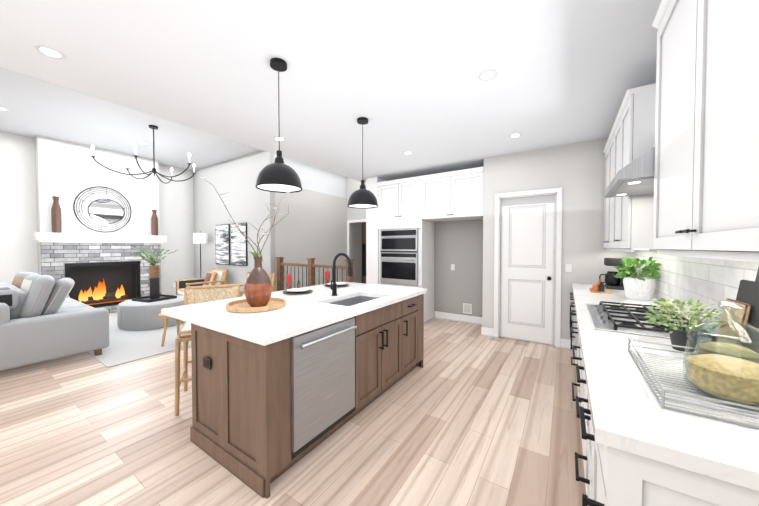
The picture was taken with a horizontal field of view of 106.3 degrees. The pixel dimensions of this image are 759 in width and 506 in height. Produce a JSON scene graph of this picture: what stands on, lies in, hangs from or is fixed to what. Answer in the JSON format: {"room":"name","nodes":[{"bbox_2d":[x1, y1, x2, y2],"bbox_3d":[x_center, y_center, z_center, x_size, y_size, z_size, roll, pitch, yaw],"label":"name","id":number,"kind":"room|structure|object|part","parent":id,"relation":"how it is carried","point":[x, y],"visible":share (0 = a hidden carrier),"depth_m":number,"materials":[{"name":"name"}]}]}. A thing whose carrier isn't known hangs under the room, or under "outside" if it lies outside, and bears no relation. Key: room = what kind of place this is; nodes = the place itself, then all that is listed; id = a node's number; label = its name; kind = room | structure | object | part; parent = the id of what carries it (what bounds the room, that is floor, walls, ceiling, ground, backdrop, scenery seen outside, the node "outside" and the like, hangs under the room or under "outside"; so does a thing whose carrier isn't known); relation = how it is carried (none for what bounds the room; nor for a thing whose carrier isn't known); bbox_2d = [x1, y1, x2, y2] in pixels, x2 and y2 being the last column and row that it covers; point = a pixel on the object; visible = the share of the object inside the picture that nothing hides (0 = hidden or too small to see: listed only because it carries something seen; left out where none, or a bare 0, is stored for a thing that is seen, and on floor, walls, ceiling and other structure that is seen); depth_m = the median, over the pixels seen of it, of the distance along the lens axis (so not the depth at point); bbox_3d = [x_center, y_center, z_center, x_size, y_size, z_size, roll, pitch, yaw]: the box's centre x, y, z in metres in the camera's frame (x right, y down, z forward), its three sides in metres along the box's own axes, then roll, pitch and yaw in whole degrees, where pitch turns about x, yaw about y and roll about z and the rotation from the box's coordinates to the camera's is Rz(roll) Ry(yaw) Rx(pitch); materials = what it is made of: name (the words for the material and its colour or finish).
{"room":"kitchen","nodes":[
{"label":"kitchen","id":0,"kind":"room"},
{"bbox_2d":[35,135,159,274],"bbox_3d":[-5.914,-0.458,6.133,0.329,3.469,1.850,1,1,33],"label":"wall","id":1,"kind":"structure","parent":0,"point":[67,172],"depth_m":5.79,"materials":[{"name":"paint"}]},
{"bbox_2d":[73,186,130,231],"bbox_3d":[-5.788,-0.910,5.981,0.039,0.958,0.898,1,1,33],"label":"oval mirror","id":2,"kind":"object","parent":1,"relation":"attached to","point":[107,211],"visible":0.98,"depth_m":5.98,"materials":[{"name":"black metal"}]},
{"bbox_2d":[0,131,194,294],"bbox_3d":[-6.941,-0.434,4.977,0.120,3.470,6.950,1,1,33],"label":"wall","id":3,"kind":"structure","parent":0,"point":[18,230],"depth_m":5.39,"materials":[{"name":"paint"}]},
{"bbox_2d":[0,67,259,170],"bbox_3d":[-3.692,-2.231,5.519,4.920,0.100,11.720,1,1,33],"label":"ceiling","id":4,"kind":"structure","parent":0,"point":[35,107],"depth_m":4.88,"materials":[{"name":"paint"}]},
{"bbox_2d":[90,125,195,183],"bbox_3d":[-3.854,-1.721,4.783,1.322,0.888,1.370,1,1,33],"label":"chandelier","id":5,"kind":"object","parent":4,"relation":"hanging from","point":[153,171],"visible":1,"depth_m":4.84,"materials":[{"name":"black metal"}]},
{"bbox_2d":[193,150,275,290],"bbox_3d":[-3.640,-0.474,6.876,3.320,3.470,0.154,1,1,33],"label":"wall","id":6,"kind":"structure","parent":0,"point":[245,200],"depth_m":6.64,"materials":[{"name":"paint"}]},
{"bbox_3d":[-3.816,-0.205,6.924,0.620,0.970,0.032,1,1,33],"label":"picture","id":7,"kind":"part","parent":6,"relation":"part of"},
{"bbox_3d":[-3.230,-0.197,6.540,0.620,0.970,0.032,1,1,33],"label":"picture","id":8,"kind":"part","parent":6,"relation":"part of"},
{"bbox_2d":[0,312,585,505],"bbox_3d":[-1.802,1.344,4.354,9.440,0.060,11.720,1,1,33],"label":"floor","id":9,"kind":"structure","parent":0,"point":[467,414],"depth_m":2.08,"materials":[{"name":"brown wood"}]},
{"bbox_2d":[0,272,109,370],"bbox_3d":[-4.786,0.797,3.913,2.380,1.052,1.070,1,1,33],"label":"sofa","id":10,"kind":"object","parent":9,"relation":"on","point":[44,318],"visible":1,"depth_m":3.32,"materials":[{"name":"fabric"}]},
{"bbox_2d":[34,232,166,312],"bbox_3d":[-5.806,0.443,6.081,0.530,1.670,1.990,1,1,33],"label":"fireplace","id":11,"kind":"object","parent":9,"relation":"on","point":[109,272],"visible":0.85,"depth_m":6.01,"materials":[{"name":"brick"}]},
{"bbox_2d":[51,196,61,232],"bbox_3d":[-6.087,-0.719,5.362,0.130,0.680,0.130,1,1,33],"label":"vase","id":12,"kind":"object","parent":11,"relation":"on","point":[56,221],"visible":0.9,"depth_m":5.32,"materials":[{"name":"brown ceramic"}]},
{"bbox_2d":[151,210,157,235],"bbox_3d":[-5.249,-0.705,6.642,0.130,0.600,0.130,1,1,33],"label":"vase","id":13,"kind":"object","parent":11,"relation":"on","point":[154,225],"visible":0.85,"depth_m":6.60,"materials":[{"name":"brown ceramic"}]},
{"bbox_2d":[87,314,190,367],"bbox_3d":[-3.864,1.288,5.322,3.390,0.012,2.600,1,1,33],"label":"rug","id":14,"kind":"object","parent":9,"relation":"on","point":[125,346],"visible":0.19,"depth_m":4.07,"materials":[{"name":"fabric"}]},
{"bbox_2d":[117,295,183,330],"bbox_3d":[-4.080,1.063,5.196,1.040,0.440,1.040,1,1,33],"label":"ottoman","id":15,"kind":"object","parent":14,"relation":"on","point":[135,316],"visible":0.75,"depth_m":4.75,"materials":[{"name":"fabric"}]},
{"bbox_2d":[132,294,176,302],"bbox_3d":[-4.075,0.820,5.163,0.470,0.045,0.470,0,1,21],"label":"tray","id":16,"kind":"object","parent":15,"relation":"on","point":[147,299],"visible":0.94,"depth_m":5.11,"materials":[{"name":"black metal"}]},
{"bbox_2d":[129,245,177,298],"bbox_3d":[-4.034,0.338,5.146,0.601,0.984,0.760,1,1,33],"label":"vase","id":17,"kind":"object","parent":16,"relation":"on","point":[154,274],"visible":0.96,"depth_m":5.10,"materials":[{"name":"grey ceramic"}]},
{"bbox_2d":[159,313,188,346],"bbox_3d":[-2.938,1.076,4.112,0.400,0.457,0.400,1,1,33],"label":"side table","id":18,"kind":"object","parent":14,"relation":"on","point":[166,324],"visible":0.29,"depth_m":3.99,"materials":[{"name":"brown wood"}]},
{"bbox_2d":[175,268,228,295],"bbox_3d":[-4.035,0.815,6.498,0.785,0.883,0.875,1,2,39],"label":"armchair","id":19,"kind":"object","parent":14,"relation":"on","point":[214,276],"visible":0.38,"depth_m":6.51,"materials":[{"name":"brown wood"}]},
{"bbox_2d":[240,272,275,296],"bbox_3d":[-2.554,0.837,5.431,0.780,0.883,0.875,1,1,25],"label":"armchair","id":20,"kind":"object","parent":14,"relation":"on","point":[272,277],"visible":0.17,"depth_m":5.58,"materials":[{"name":"brown wood"}]},
{"bbox_2d":[193,231,207,277],"bbox_3d":[-4.436,0.350,7.065,0.300,1.786,0.300,1,1,33],"label":"floor lamp","id":21,"kind":"object","parent":9,"relation":"on","point":[200,237],"visible":0.83,"depth_m":6.94,"materials":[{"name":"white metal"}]},
{"bbox_2d":[175,284,239,415],"bbox_3d":[-1.588,0.840,2.698,0.515,1.017,0.529,-1,1,-27],"label":"counter stool","id":22,"kind":"object","parent":9,"relation":"on","point":[198,294],"visible":0.56,"depth_m":2.78,"materials":[{"name":"brown wood"}]},
{"bbox_2d":[185,293,423,498],"bbox_3d":[-0.398,0.912,2.671,0.948,0.874,2.104,1,1,33],"label":"kitchen island","id":23,"kind":"object","parent":9,"relation":"on","point":[277,393],"depth_m":1.87,"materials":[{"name":"brown wood"}]},
{"bbox_2d":[161,281,380,328],"bbox_3d":[-0.804,0.449,2.939,0.800,0.040,2.160,1,1,33],"label":"island countertop","id":24,"kind":"structure","parent":23,"relation":"on","point":[205,314],"depth_m":2.47,"materials":[{"name":"white stone"}]},
{"bbox_2d":[226,297,285,312],"bbox_3d":[-1.001,0.421,2.327,0.450,0.040,0.450,1,1,33],"label":"tray","id":25,"kind":"object","parent":24,"relation":"on","point":[240,306],"visible":0.81,"depth_m":2.23,"materials":[{"name":"brown wood"}]},
{"bbox_2d":[201,177,289,306],"bbox_3d":[-1.006,-0.074,2.312,0.666,1.004,0.658,1,1,33],"label":"copper vase","id":26,"kind":"object","parent":25,"relation":"on","point":[258,288],"visible":1,"depth_m":2.25,"materials":[{"name":"ceramic"}]},
{"bbox_2d":[282,274,312,293],"bbox_3d":[-0.912,0.330,3.080,0.394,0.190,0.316,1,1,33],"label":"place setting","id":27,"kind":"object","parent":24,"relation":"on","point":[289,290],"visible":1,"depth_m":3.12,"materials":[{"name":"white ceramic"}]},
{"bbox_2d":[324,270,348,286],"bbox_3d":[-0.572,0.320,3.598,0.394,0.190,0.316,1,1,33],"label":"place setting","id":28,"kind":"object","parent":24,"relation":"on","point":[327,280],"visible":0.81,"depth_m":3.69,"materials":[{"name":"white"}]},
{"bbox_2d":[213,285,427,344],"bbox_3d":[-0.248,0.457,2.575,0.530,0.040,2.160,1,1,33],"label":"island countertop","id":29,"kind":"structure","parent":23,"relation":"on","point":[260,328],"depth_m":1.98,"materials":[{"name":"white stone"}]},
{"bbox_2d":[276,257,353,290],"bbox_3d":[-1.326,0.694,5.559,2.016,1.190,0.116,1,1,33],"label":"stair rail","id":30,"kind":"object","parent":9,"relation":"on","point":[311,265],"visible":0.29,"depth_m":5.55,"materials":[{"name":"brown wood"}]},
{"bbox_2d":[362,222,365,283],"bbox_3d":[0.159,0.076,8.579,1.480,2.300,0.440,1,1,33],"label":"locker","id":31,"kind":"object","parent":9,"relation":"on","point":[363,242],"depth_m":8.72,"materials":[{"name":"brown wood"}]},
{"bbox_2d":[377,176,434,322],"bbox_3d":[0.501,-0.047,5.595,0.960,2.670,0.661,1,1,33],"label":"tall cabinet","id":32,"kind":"object","parent":9,"relation":"on","point":[405,242],"visible":0.77,"depth_m":5.35,"materials":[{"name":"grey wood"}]},
{"bbox_2d":[574,319,577,387],"bbox_3d":[2.135,0.915,2.529,0.614,0.874,0.519,1,1,33],"label":"base cabinet","id":33,"kind":"object","parent":9,"relation":"on","point":[575,320],"depth_m":2.81,"materials":[{"name":"grey wood"}]},
{"bbox_2d":[574,347,581,474],"bbox_3d":[1.746,0.927,1.936,0.614,0.874,0.899,1,1,33],"label":"base cabinet","id":34,"kind":"object","parent":9,"relation":"on","point":[578,399],"depth_m":1.47,"materials":[{"name":"grey wood"}]},
{"bbox_2d":[582,375,589,505],"bbox_3d":[1.253,0.943,1.184,0.614,0.874,0.518,1,1,33],"label":"base cabinet","id":35,"kind":"object","parent":9,"relation":"on","point":[585,406],"depth_m":1.46,"materials":[{"name":"grey wood"}]},
{"bbox_2d":[586,431,758,505],"bbox_3d":[1.011,0.951,0.815,0.615,0.874,0.480,1,1,33],"label":"base cabinet","id":36,"kind":"object","parent":9,"relation":"on","point":[613,478],"depth_m":0.74,"materials":[{"name":"grey wood"}]},
{"bbox_2d":[572,283,758,494],"bbox_3d":[1.869,0.466,2.141,0.646,0.040,3.695,1,1,33],"label":"countertop","id":37,"kind":"structure","parent":36,"relation":"on","point":[626,415],"depth_m":0.88,"materials":[{"name":"white stone"}]},
{"bbox_2d":[589,279,612,293],"bbox_3d":[2.429,0.357,3.127,0.180,0.136,0.280,1,1,33],"label":"tray","id":38,"kind":"object","parent":37,"relation":"on","point":[599,287],"visible":1,"depth_m":3.05,"materials":[{"name":"brown wood"}]},
{"bbox_2d":[599,258,630,289],"bbox_3d":[2.786,0.239,3.380,0.282,0.360,0.240,1,1,33],"label":"coffee maker","id":39,"kind":"object","parent":37,"relation":"on","point":[612,281],"visible":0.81,"depth_m":3.32,"materials":[{"name":"black"}]},
{"bbox_2d":[614,257,661,300],"bbox_3d":[2.442,0.234,2.672,0.386,0.400,0.373,1,1,33],"label":"potted plant","id":40,"kind":"object","parent":37,"relation":"on","point":[641,287],"visible":0.98,"depth_m":2.62,"materials":[{"name":"ceramic"}]},
{"bbox_2d":[644,296,729,351],"bbox_3d":[1.453,0.337,1.353,0.290,0.249,0.284,1,1,33],"label":"potted plant","id":41,"kind":"object","parent":37,"relation":"on","point":[678,336],"visible":0.9,"depth_m":1.34,"materials":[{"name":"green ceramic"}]},
{"bbox_2d":[628,339,758,428],"bbox_3d":[1.179,0.440,0.994,0.397,0.058,0.568,1,1,33],"label":"tray","id":42,"kind":"object","parent":37,"relation":"on","point":[662,394],"visible":0.69,"depth_m":0.91,"materials":[{"name":"silver metal"}]},
{"bbox_2d":[683,303,758,406],"bbox_3d":[1.140,0.313,0.921,0.214,0.302,0.214,1,1,33],"label":"canister","id":43,"kind":"object","parent":42,"relation":"on","point":[730,378],"visible":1,"depth_m":0.90,"materials":[{"name":"clear glass"}]},
{"bbox_2d":[696,300,758,363],"bbox_3d":[1.330,0.319,1.084,0.163,0.282,0.163,1,1,33],"label":"canister","id":44,"kind":"object","parent":42,"relation":"on","point":[733,346],"visible":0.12,"depth_m":1.07,"materials":[{"name":"clear glass"}]},
{"bbox_2d":[717,267,758,352],"bbox_3d":[1.614,0.241,1.243,0.101,0.446,0.320,1,1,33],"label":"cutting board","id":45,"kind":"object","parent":37,"relation":"on","point":[747,296],"visible":0.56,"depth_m":1.25,"materials":[{"name":"black"}]},
{"bbox_2d":[275,154,346,197],"bbox_3d":[-1.424,-1.868,7.310,0.120,0.700,3.050,1,1,33],"label":"wall band","id":46,"kind":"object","parent":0,"point":[312,178],"visible":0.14,"depth_m":7.09,"materials":[{"name":"paint"}]},
{"bbox_2d":[275,189,361,290],"bbox_3d":[-1.424,-0.134,7.346,0.120,2.770,3.050,1,1,33],"label":"wall","id":47,"kind":"structure","parent":0,"point":[312,224],"depth_m":6.97,"materials":[{"name":"grey paint"}]},
{"bbox_2d":[0,0,661,182],"bbox_3d":[0.255,-1.507,2.946,4.520,0.100,11.720,1,1,33],"label":"ceiling","id":48,"kind":"structure","parent":0,"point":[401,76],"depth_m":2.21,"materials":[{"name":"paint"}]},
{"bbox_2d":[34,45,65,59],"bbox_3d":[-2.359,-1.436,2.042,0.152,0.004,0.152,1,1,33],"label":"recessed light","id":49,"kind":"object","parent":48,"relation":"in","point":[50,52],"visible":1,"depth_m":2.04,"materials":[{"name":"white plastic"}]},
{"bbox_2d":[255,58,301,192],"bbox_3d":[-0.765,-0.966,2.167,0.338,0.949,0.338,1,1,33],"label":"pendant light","id":50,"kind":"object","parent":48,"relation":"hanging from","point":[278,175],"visible":1,"depth_m":2.10,"materials":[{"name":"black metal"}]},
{"bbox_2d":[273,137,285,140],"bbox_3d":[-1.290,-1.470,3.672,0.152,0.004,0.152,1,1,33],"label":"recessed light","id":51,"kind":"object","parent":48,"relation":"in","point":[281,138],"visible":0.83,"depth_m":3.65,"materials":[{"name":"grey"}]},
{"bbox_2d":[347,117,377,208],"bbox_3d":[-0.184,-0.986,3.125,0.338,0.949,0.338,1,1,33],"label":"pendant light","id":52,"kind":"object","parent":48,"relation":"hanging from","point":[362,197],"visible":1,"depth_m":3.06,"materials":[{"name":"black metal"}]},
{"bbox_2d":[403,151,412,154],"bbox_3d":[0.423,-1.482,4.224,0.152,0.004,0.152,1,1,33],"label":"recessed light","id":53,"kind":"object","parent":48,"relation":"in","point":[408,153],"visible":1,"depth_m":4.24,"materials":[{"name":"grey"}]},
{"bbox_2d":[478,69,497,80],"bbox_3d":[0.879,-1.442,2.311,0.152,0.004,0.152,1,1,33],"label":"recessed light","id":54,"kind":"object","parent":48,"relation":"in","point":[487,75],"visible":1,"depth_m":2.31,"materials":[{"name":"grey plastic"}]},
{"bbox_2d":[509,133,521,137],"bbox_3d":[1.701,-1.468,3.566,0.152,0.004,0.152,1,1,33],"label":"recessed light","id":55,"kind":"object","parent":48,"relation":"in","point":[515,135],"visible":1,"depth_m":3.56,"materials":[{"name":"white"}]},
{"bbox_2d":[347,177,365,258],"bbox_3d":[-0.040,-0.487,7.489,2.030,3.470,0.120,1,1,33],"label":"wall","id":56,"kind":"structure","parent":0,"point":[353,185],"depth_m":7.87,"materials":[{"name":"grey paint"}]},
{"bbox_2d":[347,219,365,257],"bbox_3d":[-0.538,0.168,7.746,0.870,2.150,0.019,1,1,33],"label":"door frame","id":57,"kind":"structure","parent":56,"relation":"attached to","point":[354,221],"depth_m":7.93,"materials":[{"name":"white wood"}]},
{"bbox_2d":[362,244,365,275],"bbox_3d":[-0.744,-0.178,8.729,0.100,2.800,1.170,1,1,33],"label":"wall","id":58,"kind":"structure","parent":0,"point":[363,259],"depth_m":9.01,"materials":[{"name":"grey"}]},
{"bbox_2d":[366,176,388,284],"bbox_3d":[0.005,-0.120,5.961,0.268,2.800,0.600,1,1,33],"label":"wall","id":59,"kind":"structure","parent":0,"point":[371,241],"depth_m":5.70,"materials":[{"name":"white paint"}]},
{"bbox_2d":[434,219,482,316],"bbox_3d":[1.265,-0.112,5.566,2.030,2.800,0.120,1,1,33],"label":"wall","id":60,"kind":"structure","parent":0,"point":[459,244],"depth_m":5.35,"materials":[{"name":"paint"}]},
{"bbox_2d":[421,167,483,221],"bbox_3d":[1.358,-0.986,5.035,1.065,0.770,0.626,1,1,33],"label":"upper cabinet","id":61,"kind":"object","parent":60,"relation":"attached to","point":[457,195],"visible":1,"depth_m":4.78,"materials":[{"name":"grey wood"}]},
{"bbox_2d":[434,311,481,324],"bbox_3d":[1.529,1.223,5.339,1.069,0.140,0.013,1,1,33],"label":"baseboard","id":62,"kind":"structure","parent":60,"relation":"attached to","point":[439,315],"depth_m":5.36,"materials":[{"name":"white wood"}]},
{"bbox_2d":[463,303,471,313],"bbox_3d":[1.627,1.030,5.274,0.160,0.190,0.009,1,1,33],"label":"outlet box","id":63,"kind":"object","parent":60,"relation":"attached to","point":[467,308],"visible":1,"depth_m":5.27,"materials":[{"name":"white plastic"}]},
{"bbox_2d":[482,138,634,339],"bbox_3d":[2.430,-0.080,4.050,1.820,2.800,0.120,1,1,33],"label":"wall","id":64,"kind":"structure","parent":0,"point":[575,172],"depth_m":3.89,"materials":[{"name":"paint"}]},
{"bbox_2d":[481,326,489,335],"bbox_3d":[1.790,1.235,4.775,0.014,0.140,0.614,1,1,33],"label":"baseboard","id":65,"kind":"structure","parent":64,"relation":"attached to","point":[483,329],"depth_m":4.50,"materials":[{"name":"white wood"}]},
{"bbox_2d":[494,187,561,347],"bbox_3d":[2.173,0.206,4.212,0.874,2.222,0.140,1,1,33],"label":"door","id":66,"kind":"structure","parent":64,"relation":"attached to","point":[527,259],"depth_m":4.20,"materials":[{"name":"white wood"}]},
{"bbox_2d":[565,263,571,271],"bbox_3d":[2.578,0.204,3.880,0.075,0.120,0.009,1,1,33],"label":"light switch","id":67,"kind":"object","parent":64,"relation":"attached to","point":[568,267],"visible":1,"depth_m":3.88,"materials":[{"name":"white plastic"}]},
{"bbox_3d":[1.079,0.000,0.219,0.120,2.800,8.010,1,1,33],"label":"wall","id":68,"kind":"structure","parent":0,"visible":0},
{"bbox_2d":[603,136,610,247],"bbox_3d":[2.765,-0.670,3.183,0.316,1.235,0.930,1,1,33],"label":"upper cabinet","id":69,"kind":"object","parent":68,"relation":"attached to","point":[607,201],"depth_m":3.34,"materials":[{"name":"white wood"}]},
{"bbox_2d":[604,147,654,197],"bbox_3d":[1.797,-0.638,1.846,0.464,0.422,0.750,1,1,33],"label":"range hood","id":70,"kind":"object","parent":68,"relation":"attached to","point":[635,177],"visible":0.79,"depth_m":1.67,"materials":[{"name":"silver metal"}]},
{"bbox_2d":[611,84,650,251],"bbox_3d":[2.324,-0.656,2.510,0.316,1.235,0.931,1,1,33],"label":"upper cabinet","id":71,"kind":"object","parent":68,"relation":"attached to","point":[631,134],"depth_m":2.21,"materials":[{"name":"white wood"}]},
{"bbox_2d":[635,249,758,334],"bbox_3d":[2.138,0.207,1.960,0.009,0.486,3.695,1,1,33],"label":"backsplash","id":72,"kind":"structure","parent":68,"relation":"attached to","point":[707,282],"depth_m":1.81,"materials":[{"name":"tile"}]},
{"bbox_2d":[647,0,758,259],"bbox_3d":[1.329,-0.624,0.992,0.316,1.235,1.180,1,1,33],"label":"upper cabinet","id":73,"kind":"object","parent":68,"relation":"attached to","point":[691,115],"depth_m":1.01,"materials":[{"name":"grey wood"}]}
]}

